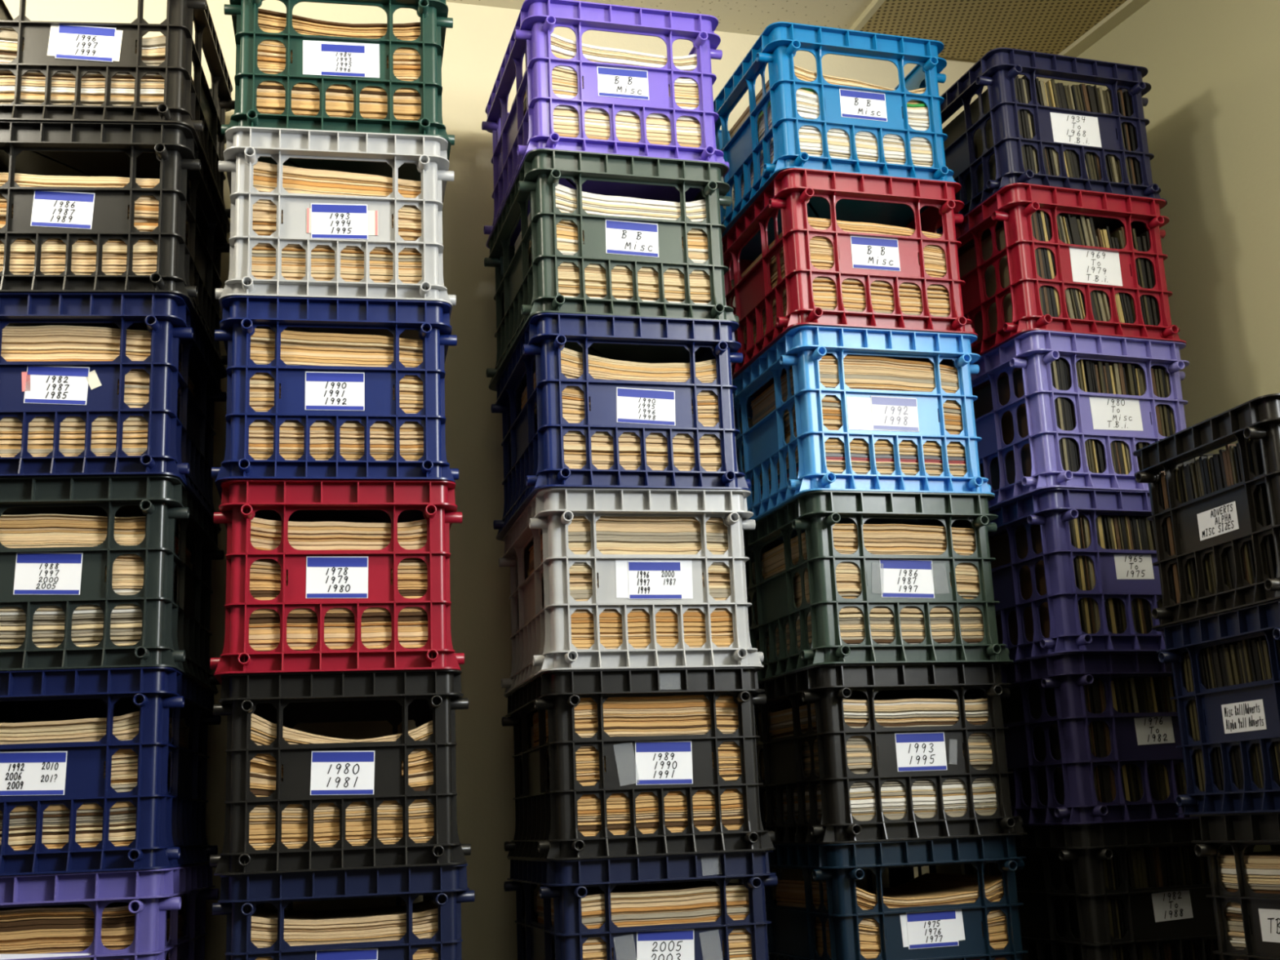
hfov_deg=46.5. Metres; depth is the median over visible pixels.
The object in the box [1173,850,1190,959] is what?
paper
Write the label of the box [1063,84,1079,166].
paper
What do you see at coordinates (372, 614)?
magazine
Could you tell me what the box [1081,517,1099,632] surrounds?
paper
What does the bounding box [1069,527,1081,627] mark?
paper
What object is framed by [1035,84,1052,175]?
paper
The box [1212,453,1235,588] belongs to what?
paper
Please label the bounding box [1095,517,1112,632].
paper
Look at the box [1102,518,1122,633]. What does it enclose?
paper
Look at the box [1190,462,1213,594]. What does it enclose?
paper
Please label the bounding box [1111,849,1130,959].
paper
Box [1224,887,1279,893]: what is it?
magazine
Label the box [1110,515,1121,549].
paper
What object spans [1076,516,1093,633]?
paper
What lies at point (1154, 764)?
paper
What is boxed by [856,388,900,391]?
magazine
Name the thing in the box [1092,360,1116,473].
paper
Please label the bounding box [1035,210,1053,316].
paper
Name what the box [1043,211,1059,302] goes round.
paper
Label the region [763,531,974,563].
magazine
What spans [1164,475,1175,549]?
paper
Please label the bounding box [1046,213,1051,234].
paper
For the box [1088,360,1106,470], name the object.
paper
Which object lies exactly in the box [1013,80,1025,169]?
paper
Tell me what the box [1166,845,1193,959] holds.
paper
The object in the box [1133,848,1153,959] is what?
paper
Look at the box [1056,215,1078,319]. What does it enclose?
paper
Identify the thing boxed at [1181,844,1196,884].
paper
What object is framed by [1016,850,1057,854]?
paper
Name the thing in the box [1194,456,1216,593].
paper
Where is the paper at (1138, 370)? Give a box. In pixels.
[1136,368,1150,445]
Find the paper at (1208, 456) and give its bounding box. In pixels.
[1206,455,1230,588]
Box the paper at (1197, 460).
[1195,458,1216,585]
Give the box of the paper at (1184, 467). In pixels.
[1183,465,1191,500]
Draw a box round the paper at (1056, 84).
[1054,83,1075,177]
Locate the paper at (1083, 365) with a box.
[1083,364,1099,473]
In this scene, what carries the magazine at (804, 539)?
on the magazine at (840, 532)
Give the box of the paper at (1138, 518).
[1135,516,1144,550]
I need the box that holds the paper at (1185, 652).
[1182,651,1199,789]
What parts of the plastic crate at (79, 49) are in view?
panel, panel, panel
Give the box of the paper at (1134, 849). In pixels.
[1133,848,1146,959]
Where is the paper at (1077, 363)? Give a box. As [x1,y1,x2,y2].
[1076,362,1094,472]
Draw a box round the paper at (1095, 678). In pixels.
[1093,677,1115,780]
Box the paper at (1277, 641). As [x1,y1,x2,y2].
[1276,640,1279,662]
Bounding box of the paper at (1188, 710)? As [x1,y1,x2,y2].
[1181,662,1199,788]
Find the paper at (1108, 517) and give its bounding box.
[1106,515,1126,632]
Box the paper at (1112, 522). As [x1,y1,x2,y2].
[1110,518,1126,621]
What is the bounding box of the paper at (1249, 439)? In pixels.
[1248,439,1267,575]
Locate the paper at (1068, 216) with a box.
[1064,213,1075,244]
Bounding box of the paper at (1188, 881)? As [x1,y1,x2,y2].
[1181,846,1199,959]
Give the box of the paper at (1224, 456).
[1222,450,1246,579]
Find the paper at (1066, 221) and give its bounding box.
[1064,217,1085,315]
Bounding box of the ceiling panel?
[848,0,1126,60]
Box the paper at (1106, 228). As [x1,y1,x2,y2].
[1101,226,1127,323]
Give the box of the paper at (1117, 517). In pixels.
[1116,515,1136,631]
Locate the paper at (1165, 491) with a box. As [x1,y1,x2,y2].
[1160,471,1180,603]
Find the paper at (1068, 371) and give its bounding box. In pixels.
[1065,360,1079,468]
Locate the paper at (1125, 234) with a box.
[1124,234,1145,324]
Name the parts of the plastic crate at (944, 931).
panel, panel, panel, panel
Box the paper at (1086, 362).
[1082,360,1104,473]
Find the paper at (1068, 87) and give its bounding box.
[1066,84,1088,178]
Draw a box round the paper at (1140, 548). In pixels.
[1135,519,1152,626]
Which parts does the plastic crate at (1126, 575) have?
panel, panel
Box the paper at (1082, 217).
[1080,215,1106,321]
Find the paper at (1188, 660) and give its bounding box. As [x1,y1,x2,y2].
[1186,653,1204,789]
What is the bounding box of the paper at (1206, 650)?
[1206,649,1213,688]
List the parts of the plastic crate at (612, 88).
panel, panel, panel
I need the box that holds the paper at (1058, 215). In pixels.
[1057,213,1080,319]
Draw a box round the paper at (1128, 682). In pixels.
[1124,680,1142,786]
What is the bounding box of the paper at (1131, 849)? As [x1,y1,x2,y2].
[1130,848,1146,959]
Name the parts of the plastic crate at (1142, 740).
panel, panel, panel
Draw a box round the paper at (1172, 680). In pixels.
[1170,676,1177,711]
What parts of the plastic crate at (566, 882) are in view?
panel, panel, panel, panel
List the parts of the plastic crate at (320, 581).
panel, panel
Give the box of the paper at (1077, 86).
[1075,84,1097,180]
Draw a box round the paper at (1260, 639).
[1258,637,1279,766]
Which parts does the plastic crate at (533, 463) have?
panel, panel, panel, panel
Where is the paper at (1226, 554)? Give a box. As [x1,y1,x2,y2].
[1209,457,1233,589]
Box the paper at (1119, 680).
[1118,679,1137,801]
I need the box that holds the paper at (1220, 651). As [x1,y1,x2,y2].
[1218,648,1243,789]
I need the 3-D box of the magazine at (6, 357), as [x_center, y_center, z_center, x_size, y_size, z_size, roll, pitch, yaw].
[-0.869,-0.147,2.332,0.286,0.011,0.280,-1,-13,-7]
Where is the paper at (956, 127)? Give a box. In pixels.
[942,88,995,201]
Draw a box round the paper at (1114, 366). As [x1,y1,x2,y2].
[1110,363,1131,473]
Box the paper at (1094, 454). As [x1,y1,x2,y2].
[1079,359,1098,473]
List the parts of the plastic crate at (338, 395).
panel, panel, panel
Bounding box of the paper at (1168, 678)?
[1163,676,1186,791]
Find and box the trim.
[1057,0,1150,57]
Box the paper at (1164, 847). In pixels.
[1160,846,1176,956]
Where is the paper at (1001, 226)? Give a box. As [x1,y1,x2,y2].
[958,223,1004,257]
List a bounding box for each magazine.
[0,28,193,84]
[0,30,165,41]
[0,33,165,48]
[0,40,165,49]
[0,42,165,53]
[0,46,164,57]
[0,51,164,60]
[0,54,164,63]
[0,57,160,65]
[0,60,158,66]
[0,172,159,180]
[0,173,186,221]
[0,177,187,227]
[0,182,146,187]
[0,349,150,355]
[0,352,148,358]
[0,514,190,551]
[0,516,191,555]
[0,520,191,559]
[0,524,190,561]
[0,527,189,564]
[0,529,189,564]
[0,532,190,568]
[0,535,144,542]
[0,540,141,544]
[0,711,184,727]
[0,715,186,729]
[0,719,185,733]
[0,723,185,737]
[0,727,185,741]
[0,731,186,746]
[0,895,184,912]
[0,897,184,915]
[0,898,183,917]
[0,901,182,919]
[0,903,184,921]
[0,906,182,927]
[0,910,183,932]
[0,914,182,934]
[0,916,182,940]
[0,921,182,946]
[0,927,182,948]
[0,928,182,951]
[0,930,182,954]
[1,337,194,396]
[1,342,151,350]
[1,346,150,352]
[1,355,179,391]
[2,327,194,389]
[2,330,193,390]
[2,333,193,391]
[2,335,194,394]
[2,542,137,546]
[4,325,194,386]
[4,544,97,547]
[5,359,179,393]
[11,933,183,954]
[130,368,179,399]
[248,422,423,428]
[248,453,423,459]
[248,615,427,624]
[248,626,427,635]
[248,631,427,639]
[248,636,427,644]
[248,817,433,829]
[248,822,433,835]
[248,828,434,839]
[248,831,434,843]
[249,612,427,618]
[250,332,422,347]
[250,337,422,351]
[250,341,422,352]
[250,342,422,353]
[250,343,422,356]
[250,346,422,358]
[250,350,422,361]
[250,353,422,364]
[250,356,419,367]
[250,517,426,528]
[250,522,426,531]
[250,525,426,534]
[250,530,426,536]
[250,532,426,539]
[250,535,426,542]
[250,537,426,546]
[250,542,425,550]
[250,920,438,935]
[250,924,438,939]
[250,928,438,941]
[250,930,437,943]
[251,264,422,274]
[251,271,422,281]
[251,713,432,742]
[251,717,432,742]
[251,720,432,743]
[251,899,437,925]
[251,914,437,928]
[251,917,437,931]
[252,360,413,367]
[253,164,421,187]
[253,169,421,190]
[253,172,421,191]
[253,175,421,195]
[253,180,417,198]
[253,184,386,196]
[253,186,371,196]
[253,546,357,550]
[253,933,435,946]
[254,328,422,343]
[255,187,332,195]
[255,799,430,808]
[256,161,421,183]
[257,8,420,27]
[257,13,420,31]
[257,17,420,32]
[257,18,420,37]
[257,24,418,37]
[258,25,417,39]
[259,26,415,40]
[511,32,696,107]
[514,183,705,248]
[514,189,705,253]
[514,192,706,254]
[515,186,705,248]
[520,359,716,409]
[521,347,715,396]
[521,351,715,398]
[521,353,715,403]
[521,357,715,404]
[523,54,687,101]
[524,51,692,96]
[528,515,723,551]
[528,520,724,555]
[528,526,727,564]
[528,531,727,567]
[528,534,728,568]
[528,537,728,573]
[528,541,728,575]
[529,517,723,553]
[529,522,727,559]
[532,697,733,716]
[532,698,734,719]
[532,719,738,737]
[533,695,733,715]
[533,702,737,724]
[533,706,737,726]
[533,709,737,729]
[533,711,737,730]
[533,713,737,732]
[533,715,737,735]
[533,720,738,741]
[533,724,738,742]
[533,726,737,746]
[533,729,736,746]
[536,889,748,903]
[536,891,748,906]
[536,904,749,918]
[537,880,744,897]
[537,886,748,902]
[537,895,748,911]
[537,900,749,915]
[537,911,749,925]
[537,914,747,928]
[537,917,745,928]
[538,906,749,923]
[551,36,696,61]
[551,38,697,64]
[551,42,697,66]
[551,44,697,66]
[551,44,697,71]
[555,196,706,214]
[555,198,706,216]
[555,200,706,219]
[555,204,704,222]
[558,262,707,275]
[558,280,710,290]
[558,288,711,302]
[560,363,716,377]
[560,365,716,381]
[561,368,716,382]
[561,371,714,382]
[563,435,719,444]
[563,444,720,454]
[564,374,577,378]
[564,453,721,462]
[564,462,721,469]
[565,431,716,438]
[568,545,728,549]
[568,547,727,551]
[570,611,732,617]
[570,622,733,628]
[571,637,733,644]
[573,550,724,554]
[577,799,742,810]
[577,818,744,830]
[579,788,739,799]
[581,733,731,737]
[728,64,925,133]
[728,67,925,135]
[729,65,925,133]
[729,68,924,137]
[730,70,924,138]
[741,217,942,276]
[742,218,942,277]
[742,220,940,277]
[751,355,957,404]
[751,359,957,406]
[751,361,957,408]
[751,363,955,409]
[751,373,959,421]
[752,364,957,411]
[752,366,958,412]
[752,368,958,416]
[752,372,958,417]
[752,377,959,425]
[755,382,955,424]
[761,529,974,561]
[761,541,975,574]
[762,523,973,555]
[762,525,974,559]
[762,537,975,568]
[762,546,974,577]
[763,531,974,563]
[763,533,975,566]
[763,539,975,569]
[764,548,973,579]
[768,551,965,577]
[768,716,988,732]
[769,697,987,715]
[769,701,987,718]
[769,709,988,725]
[769,711,988,728]
[769,714,988,730]
[770,244,940,261]
[770,703,987,722]
[770,708,988,724]
[770,721,986,737]
[771,718,988,734]
[771,724,952,738]
[774,894,1003,909]
[775,885,1003,905]
[775,887,1003,907]
[775,889,1003,908]
[775,893,1003,908]
[777,873,1002,900]
[777,881,1002,903]
[794,72,857,87]
[798,78,921,102]
[808,222,936,238]
[812,226,902,235]
[822,384,954,393]
[840,552,940,555]
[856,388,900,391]
[1218,850,1279,858]
[1218,857,1279,864]
[1218,862,1279,866]
[1219,865,1279,869]
[1219,867,1279,875]
[1220,873,1279,878]
[1220,875,1279,882]
[1221,880,1279,884]
[1222,882,1279,886]
[1222,884,1279,890]
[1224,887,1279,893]
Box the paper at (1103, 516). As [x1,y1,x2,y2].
[1102,515,1123,632]
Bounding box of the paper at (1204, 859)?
[1192,844,1217,959]
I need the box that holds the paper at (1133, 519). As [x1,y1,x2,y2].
[1128,517,1151,632]
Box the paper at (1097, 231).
[1094,228,1102,247]
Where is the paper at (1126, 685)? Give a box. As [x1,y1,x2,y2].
[1123,681,1142,799]
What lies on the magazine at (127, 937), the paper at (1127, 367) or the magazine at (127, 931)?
the magazine at (127, 931)
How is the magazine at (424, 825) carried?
on the magazine at (424, 830)
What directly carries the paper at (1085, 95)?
in the plastic crate at (1060, 129)
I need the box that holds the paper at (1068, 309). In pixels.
[1064,290,1071,318]
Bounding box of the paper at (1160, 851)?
[1159,849,1174,959]
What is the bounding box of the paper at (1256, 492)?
[1248,440,1271,578]
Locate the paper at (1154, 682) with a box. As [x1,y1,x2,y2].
[1152,679,1169,788]
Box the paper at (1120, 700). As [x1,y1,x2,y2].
[1113,677,1135,801]
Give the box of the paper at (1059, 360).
[1055,358,1073,471]
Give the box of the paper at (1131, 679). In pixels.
[1123,677,1150,786]
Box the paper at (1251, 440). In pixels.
[1249,439,1273,578]
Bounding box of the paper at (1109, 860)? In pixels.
[1109,859,1120,959]
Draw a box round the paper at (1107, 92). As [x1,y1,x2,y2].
[1105,90,1121,182]
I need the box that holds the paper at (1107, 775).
[1093,680,1112,802]
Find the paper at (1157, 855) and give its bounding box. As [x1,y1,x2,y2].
[1153,847,1172,959]
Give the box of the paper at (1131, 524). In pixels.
[1129,520,1148,633]
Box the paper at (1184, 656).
[1182,653,1204,791]
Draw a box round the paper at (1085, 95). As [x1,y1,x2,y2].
[1081,84,1101,180]
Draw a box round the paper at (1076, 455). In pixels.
[1062,358,1079,471]
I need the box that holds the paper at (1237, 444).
[1235,443,1255,565]
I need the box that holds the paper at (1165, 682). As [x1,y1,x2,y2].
[1163,680,1183,794]
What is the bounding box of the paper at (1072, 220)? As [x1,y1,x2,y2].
[1070,217,1094,319]
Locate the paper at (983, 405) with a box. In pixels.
[972,368,1031,490]
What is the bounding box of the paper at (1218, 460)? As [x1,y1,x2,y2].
[1215,453,1235,582]
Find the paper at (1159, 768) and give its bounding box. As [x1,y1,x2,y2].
[1142,677,1167,799]
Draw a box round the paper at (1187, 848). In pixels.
[1186,848,1192,884]
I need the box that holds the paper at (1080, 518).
[1079,517,1096,633]
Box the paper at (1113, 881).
[1111,858,1123,959]
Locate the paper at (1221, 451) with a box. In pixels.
[1218,448,1227,487]
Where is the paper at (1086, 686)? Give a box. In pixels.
[1085,684,1102,802]
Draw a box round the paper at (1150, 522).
[1149,520,1162,604]
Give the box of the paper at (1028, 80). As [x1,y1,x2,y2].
[1027,80,1046,172]
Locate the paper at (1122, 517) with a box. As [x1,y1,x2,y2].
[1119,515,1141,633]
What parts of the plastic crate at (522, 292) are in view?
panel, panel, panel, panel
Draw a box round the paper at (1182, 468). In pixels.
[1181,465,1187,501]
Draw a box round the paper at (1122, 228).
[1110,226,1131,275]
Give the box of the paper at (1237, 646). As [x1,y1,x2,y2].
[1235,644,1261,788]
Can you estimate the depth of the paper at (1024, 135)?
2.72 m
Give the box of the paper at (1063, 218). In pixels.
[1062,216,1084,319]
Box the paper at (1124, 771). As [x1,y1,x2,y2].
[1111,680,1130,801]
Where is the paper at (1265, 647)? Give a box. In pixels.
[1262,640,1279,751]
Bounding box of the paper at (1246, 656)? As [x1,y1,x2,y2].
[1241,639,1263,770]
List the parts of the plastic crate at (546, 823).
panel, panel, panel, panel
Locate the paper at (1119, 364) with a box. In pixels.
[1115,362,1126,395]
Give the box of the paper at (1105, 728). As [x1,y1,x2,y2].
[1093,679,1115,800]
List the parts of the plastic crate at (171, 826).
panel, panel, panel, panel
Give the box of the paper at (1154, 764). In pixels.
[1142,679,1160,799]
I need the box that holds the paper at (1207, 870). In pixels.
[1204,856,1219,959]
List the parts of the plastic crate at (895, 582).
panel, panel, panel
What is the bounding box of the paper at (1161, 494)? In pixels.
[1158,474,1177,603]
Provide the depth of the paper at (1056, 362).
2.58 m
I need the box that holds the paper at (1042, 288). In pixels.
[1031,214,1046,315]
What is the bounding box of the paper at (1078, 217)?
[1075,214,1103,320]
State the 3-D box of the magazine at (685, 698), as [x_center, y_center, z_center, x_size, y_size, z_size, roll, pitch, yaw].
[-0.009,0.367,2.404,0.287,0.006,0.280,1,-13,-14]
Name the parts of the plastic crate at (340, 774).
panel, panel, panel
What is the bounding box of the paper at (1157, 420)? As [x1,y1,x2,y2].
[1151,368,1160,434]
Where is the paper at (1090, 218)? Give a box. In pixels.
[1084,216,1111,317]
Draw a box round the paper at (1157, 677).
[1152,676,1180,795]
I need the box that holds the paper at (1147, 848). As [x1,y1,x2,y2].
[1144,847,1167,959]
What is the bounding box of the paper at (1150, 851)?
[1144,849,1164,959]
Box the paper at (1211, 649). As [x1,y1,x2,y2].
[1209,648,1217,687]
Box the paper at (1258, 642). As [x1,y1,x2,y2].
[1257,640,1279,779]
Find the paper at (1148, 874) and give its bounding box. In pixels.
[1144,850,1159,951]
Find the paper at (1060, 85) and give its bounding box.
[1057,82,1079,177]
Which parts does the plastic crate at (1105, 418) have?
panel, panel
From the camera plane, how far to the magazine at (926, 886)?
2.45 m
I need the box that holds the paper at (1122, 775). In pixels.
[1120,767,1126,799]
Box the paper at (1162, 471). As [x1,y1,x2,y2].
[1160,471,1177,603]
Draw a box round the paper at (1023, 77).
[1021,75,1039,172]
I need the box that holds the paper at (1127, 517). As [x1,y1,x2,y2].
[1126,515,1146,633]
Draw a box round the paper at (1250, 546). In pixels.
[1233,446,1255,583]
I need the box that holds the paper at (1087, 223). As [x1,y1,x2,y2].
[1084,218,1110,321]
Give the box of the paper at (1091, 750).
[1084,684,1097,799]
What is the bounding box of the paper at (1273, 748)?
[1254,642,1279,786]
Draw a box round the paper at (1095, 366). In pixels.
[1093,364,1100,392]
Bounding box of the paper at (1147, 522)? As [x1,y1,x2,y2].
[1144,517,1164,632]
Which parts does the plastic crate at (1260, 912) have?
panel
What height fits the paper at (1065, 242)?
0.227 m
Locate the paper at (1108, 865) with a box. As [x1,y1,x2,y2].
[1106,859,1119,959]
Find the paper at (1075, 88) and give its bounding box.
[1071,84,1094,179]
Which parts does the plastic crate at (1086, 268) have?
panel, panel, panel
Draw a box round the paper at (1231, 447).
[1228,445,1253,584]
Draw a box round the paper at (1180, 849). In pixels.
[1179,845,1195,959]
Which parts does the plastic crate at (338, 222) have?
panel, panel, panel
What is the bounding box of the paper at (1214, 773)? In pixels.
[1201,682,1217,786]
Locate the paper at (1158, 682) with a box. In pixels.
[1155,679,1177,791]
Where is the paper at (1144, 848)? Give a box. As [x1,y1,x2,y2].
[1143,848,1148,887]
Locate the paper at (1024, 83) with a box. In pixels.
[1022,79,1038,173]
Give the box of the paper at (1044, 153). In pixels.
[1042,147,1048,174]
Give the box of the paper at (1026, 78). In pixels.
[1026,78,1034,126]
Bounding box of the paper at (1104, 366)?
[1102,365,1121,474]
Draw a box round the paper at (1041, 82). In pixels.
[1039,80,1059,175]
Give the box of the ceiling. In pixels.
[445,0,872,35]
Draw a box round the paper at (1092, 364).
[1091,363,1104,450]
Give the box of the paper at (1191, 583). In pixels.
[1174,468,1195,599]
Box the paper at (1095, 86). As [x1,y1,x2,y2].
[1093,84,1113,182]
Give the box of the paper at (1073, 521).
[1071,519,1087,633]
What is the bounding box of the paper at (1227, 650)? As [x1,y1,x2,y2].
[1223,647,1235,685]
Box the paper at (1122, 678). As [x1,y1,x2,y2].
[1118,677,1140,800]
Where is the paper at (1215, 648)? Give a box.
[1213,644,1240,789]
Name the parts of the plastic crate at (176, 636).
panel, panel, panel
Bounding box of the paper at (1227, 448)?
[1225,444,1249,582]
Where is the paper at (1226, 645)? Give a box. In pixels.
[1222,641,1244,780]
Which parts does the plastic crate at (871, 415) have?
panel, panel, panel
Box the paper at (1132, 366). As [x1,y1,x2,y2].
[1130,364,1146,447]
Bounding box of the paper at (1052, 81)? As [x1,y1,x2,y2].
[1050,79,1072,177]
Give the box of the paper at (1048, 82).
[1045,80,1069,177]
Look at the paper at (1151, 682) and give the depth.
2.51 m
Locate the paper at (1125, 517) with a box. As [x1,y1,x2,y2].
[1124,515,1143,633]
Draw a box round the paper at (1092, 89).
[1090,85,1110,181]
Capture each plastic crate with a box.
[0,0,235,233]
[0,120,230,378]
[0,293,226,532]
[0,475,224,693]
[0,666,220,875]
[0,863,218,959]
[209,479,464,684]
[209,669,471,875]
[211,295,458,523]
[212,863,475,959]
[215,126,456,340]
[221,0,454,181]
[481,0,728,248]
[484,148,739,391]
[490,312,751,540]
[498,487,764,696]
[501,666,775,860]
[503,849,777,959]
[713,22,956,260]
[721,168,977,396]
[732,324,995,540]
[742,490,1013,681]
[753,662,1026,844]
[764,834,1027,959]
[936,47,1167,255]
[940,182,1186,393]
[948,651,1198,825]
[960,818,1245,959]
[970,329,1189,537]
[987,488,1165,662]
[1133,393,1279,630]
[1155,599,1279,814]
[1189,811,1279,959]
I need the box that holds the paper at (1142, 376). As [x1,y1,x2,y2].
[1139,368,1146,394]
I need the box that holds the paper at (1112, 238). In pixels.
[1110,236,1130,323]
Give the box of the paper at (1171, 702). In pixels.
[1167,680,1186,794]
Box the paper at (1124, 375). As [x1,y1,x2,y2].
[1122,367,1139,470]
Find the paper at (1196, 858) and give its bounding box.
[1192,845,1210,959]
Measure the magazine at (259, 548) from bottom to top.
0.010 m
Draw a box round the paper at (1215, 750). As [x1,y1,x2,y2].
[1199,652,1223,790]
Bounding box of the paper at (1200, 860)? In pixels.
[1198,857,1213,959]
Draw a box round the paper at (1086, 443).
[1075,362,1092,472]
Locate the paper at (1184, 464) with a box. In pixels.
[1182,462,1194,501]
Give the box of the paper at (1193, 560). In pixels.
[1177,466,1197,598]
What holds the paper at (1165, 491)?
in the plastic crate at (1214, 522)
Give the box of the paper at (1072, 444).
[1056,357,1077,471]
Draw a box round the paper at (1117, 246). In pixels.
[1114,237,1133,323]
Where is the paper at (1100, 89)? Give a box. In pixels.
[1097,87,1118,182]
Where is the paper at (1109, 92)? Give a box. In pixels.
[1105,88,1117,139]
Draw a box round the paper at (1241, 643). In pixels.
[1240,642,1264,786]
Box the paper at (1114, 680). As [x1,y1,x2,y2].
[1111,679,1133,801]
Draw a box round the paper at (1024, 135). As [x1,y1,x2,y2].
[1015,75,1031,169]
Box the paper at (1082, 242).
[1075,218,1101,320]
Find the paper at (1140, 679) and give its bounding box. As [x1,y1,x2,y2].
[1138,678,1159,799]
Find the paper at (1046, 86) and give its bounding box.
[1044,83,1052,106]
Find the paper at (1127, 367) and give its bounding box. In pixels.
[1122,363,1142,471]
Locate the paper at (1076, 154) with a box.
[1061,82,1080,177]
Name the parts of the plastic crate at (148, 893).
panel, panel, panel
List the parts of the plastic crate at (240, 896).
panel, panel, panel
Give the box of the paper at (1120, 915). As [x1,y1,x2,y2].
[1111,853,1127,959]
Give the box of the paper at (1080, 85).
[1079,84,1099,180]
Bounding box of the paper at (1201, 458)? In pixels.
[1199,456,1208,494]
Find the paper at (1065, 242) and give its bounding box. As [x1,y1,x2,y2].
[1059,215,1083,319]
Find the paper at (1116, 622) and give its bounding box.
[1100,515,1118,633]
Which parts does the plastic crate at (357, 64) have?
panel, panel, panel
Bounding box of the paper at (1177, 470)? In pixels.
[1177,470,1196,598]
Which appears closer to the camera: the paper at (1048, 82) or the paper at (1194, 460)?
the paper at (1194, 460)
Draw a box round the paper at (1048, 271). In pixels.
[1037,213,1057,317]
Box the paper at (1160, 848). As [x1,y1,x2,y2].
[1159,847,1176,959]
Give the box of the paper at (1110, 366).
[1108,365,1128,474]
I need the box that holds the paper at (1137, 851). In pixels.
[1135,849,1151,959]
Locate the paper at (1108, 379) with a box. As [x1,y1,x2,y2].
[1102,362,1125,474]
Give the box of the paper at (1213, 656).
[1211,649,1235,783]
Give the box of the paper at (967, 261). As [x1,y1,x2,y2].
[958,226,1012,342]
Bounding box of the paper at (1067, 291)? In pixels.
[1057,235,1074,318]
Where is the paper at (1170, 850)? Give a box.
[1166,847,1186,959]
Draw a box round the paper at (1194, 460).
[1194,460,1215,593]
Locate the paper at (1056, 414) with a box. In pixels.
[1050,363,1064,470]
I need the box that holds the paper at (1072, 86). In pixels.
[1071,85,1091,179]
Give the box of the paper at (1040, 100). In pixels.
[1035,78,1056,175]
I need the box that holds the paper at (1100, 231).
[1099,229,1120,322]
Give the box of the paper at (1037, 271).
[1031,215,1044,315]
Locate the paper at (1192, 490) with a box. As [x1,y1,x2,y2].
[1186,463,1208,591]
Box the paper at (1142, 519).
[1140,517,1148,550]
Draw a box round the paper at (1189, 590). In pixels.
[1173,471,1191,596]
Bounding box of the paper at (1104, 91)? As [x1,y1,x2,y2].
[1102,90,1120,182]
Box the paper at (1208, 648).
[1206,647,1215,688]
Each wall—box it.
[3,0,1050,959]
[1053,0,1279,852]
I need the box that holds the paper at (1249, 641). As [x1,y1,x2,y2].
[1246,637,1258,681]
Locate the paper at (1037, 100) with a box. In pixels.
[1036,99,1049,174]
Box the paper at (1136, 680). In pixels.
[1123,676,1156,799]
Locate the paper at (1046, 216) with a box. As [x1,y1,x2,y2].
[1046,216,1054,259]
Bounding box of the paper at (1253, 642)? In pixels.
[1251,640,1277,783]
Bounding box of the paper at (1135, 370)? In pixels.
[1134,368,1147,445]
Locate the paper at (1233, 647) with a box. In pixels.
[1229,644,1258,787]
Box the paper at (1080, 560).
[1074,518,1090,633]
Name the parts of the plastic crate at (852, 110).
panel, panel, panel, panel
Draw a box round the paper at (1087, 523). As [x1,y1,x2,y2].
[1078,515,1100,626]
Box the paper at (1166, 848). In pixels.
[1166,848,1171,885]
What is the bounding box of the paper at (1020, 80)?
[1018,78,1035,173]
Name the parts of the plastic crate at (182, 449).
panel, panel, panel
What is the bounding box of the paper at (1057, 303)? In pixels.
[1037,210,1060,316]
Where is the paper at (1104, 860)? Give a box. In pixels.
[1102,859,1116,959]
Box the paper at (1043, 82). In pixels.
[1043,81,1059,168]
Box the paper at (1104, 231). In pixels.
[1101,229,1124,323]
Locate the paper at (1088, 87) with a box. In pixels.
[1085,84,1096,112]
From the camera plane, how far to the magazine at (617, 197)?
2.46 m
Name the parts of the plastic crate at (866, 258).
panel, panel, panel, panel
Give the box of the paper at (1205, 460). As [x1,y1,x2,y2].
[1202,457,1226,584]
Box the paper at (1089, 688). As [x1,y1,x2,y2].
[1088,684,1104,802]
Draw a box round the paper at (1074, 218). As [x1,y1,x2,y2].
[1071,216,1097,320]
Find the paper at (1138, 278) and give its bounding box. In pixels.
[1124,230,1146,324]
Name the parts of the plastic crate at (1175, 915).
panel, panel, panel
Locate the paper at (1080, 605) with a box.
[1069,520,1084,632]
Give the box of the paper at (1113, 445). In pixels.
[1100,361,1119,474]
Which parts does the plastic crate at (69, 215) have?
panel, panel, panel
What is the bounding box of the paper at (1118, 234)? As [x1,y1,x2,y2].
[1110,230,1135,322]
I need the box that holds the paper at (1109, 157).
[1096,87,1115,182]
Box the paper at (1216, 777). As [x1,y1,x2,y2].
[1198,648,1219,790]
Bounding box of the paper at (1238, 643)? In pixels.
[1237,641,1263,788]
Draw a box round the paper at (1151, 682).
[1138,676,1169,797]
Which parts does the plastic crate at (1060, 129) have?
panel, panel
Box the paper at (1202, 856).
[1201,856,1215,959]
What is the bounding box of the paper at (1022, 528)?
[988,524,1036,542]
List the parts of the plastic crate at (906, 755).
panel, panel, panel, panel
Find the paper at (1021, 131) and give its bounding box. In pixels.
[1014,79,1027,171]
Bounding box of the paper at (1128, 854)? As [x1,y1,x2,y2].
[1125,848,1142,959]
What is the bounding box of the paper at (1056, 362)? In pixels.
[1055,360,1071,471]
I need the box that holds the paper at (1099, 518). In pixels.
[1097,515,1116,633]
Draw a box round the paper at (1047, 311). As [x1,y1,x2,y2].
[1032,212,1049,314]
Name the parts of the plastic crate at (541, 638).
panel, panel, panel, panel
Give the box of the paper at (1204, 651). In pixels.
[1202,649,1223,787]
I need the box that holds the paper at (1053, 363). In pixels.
[1051,360,1068,471]

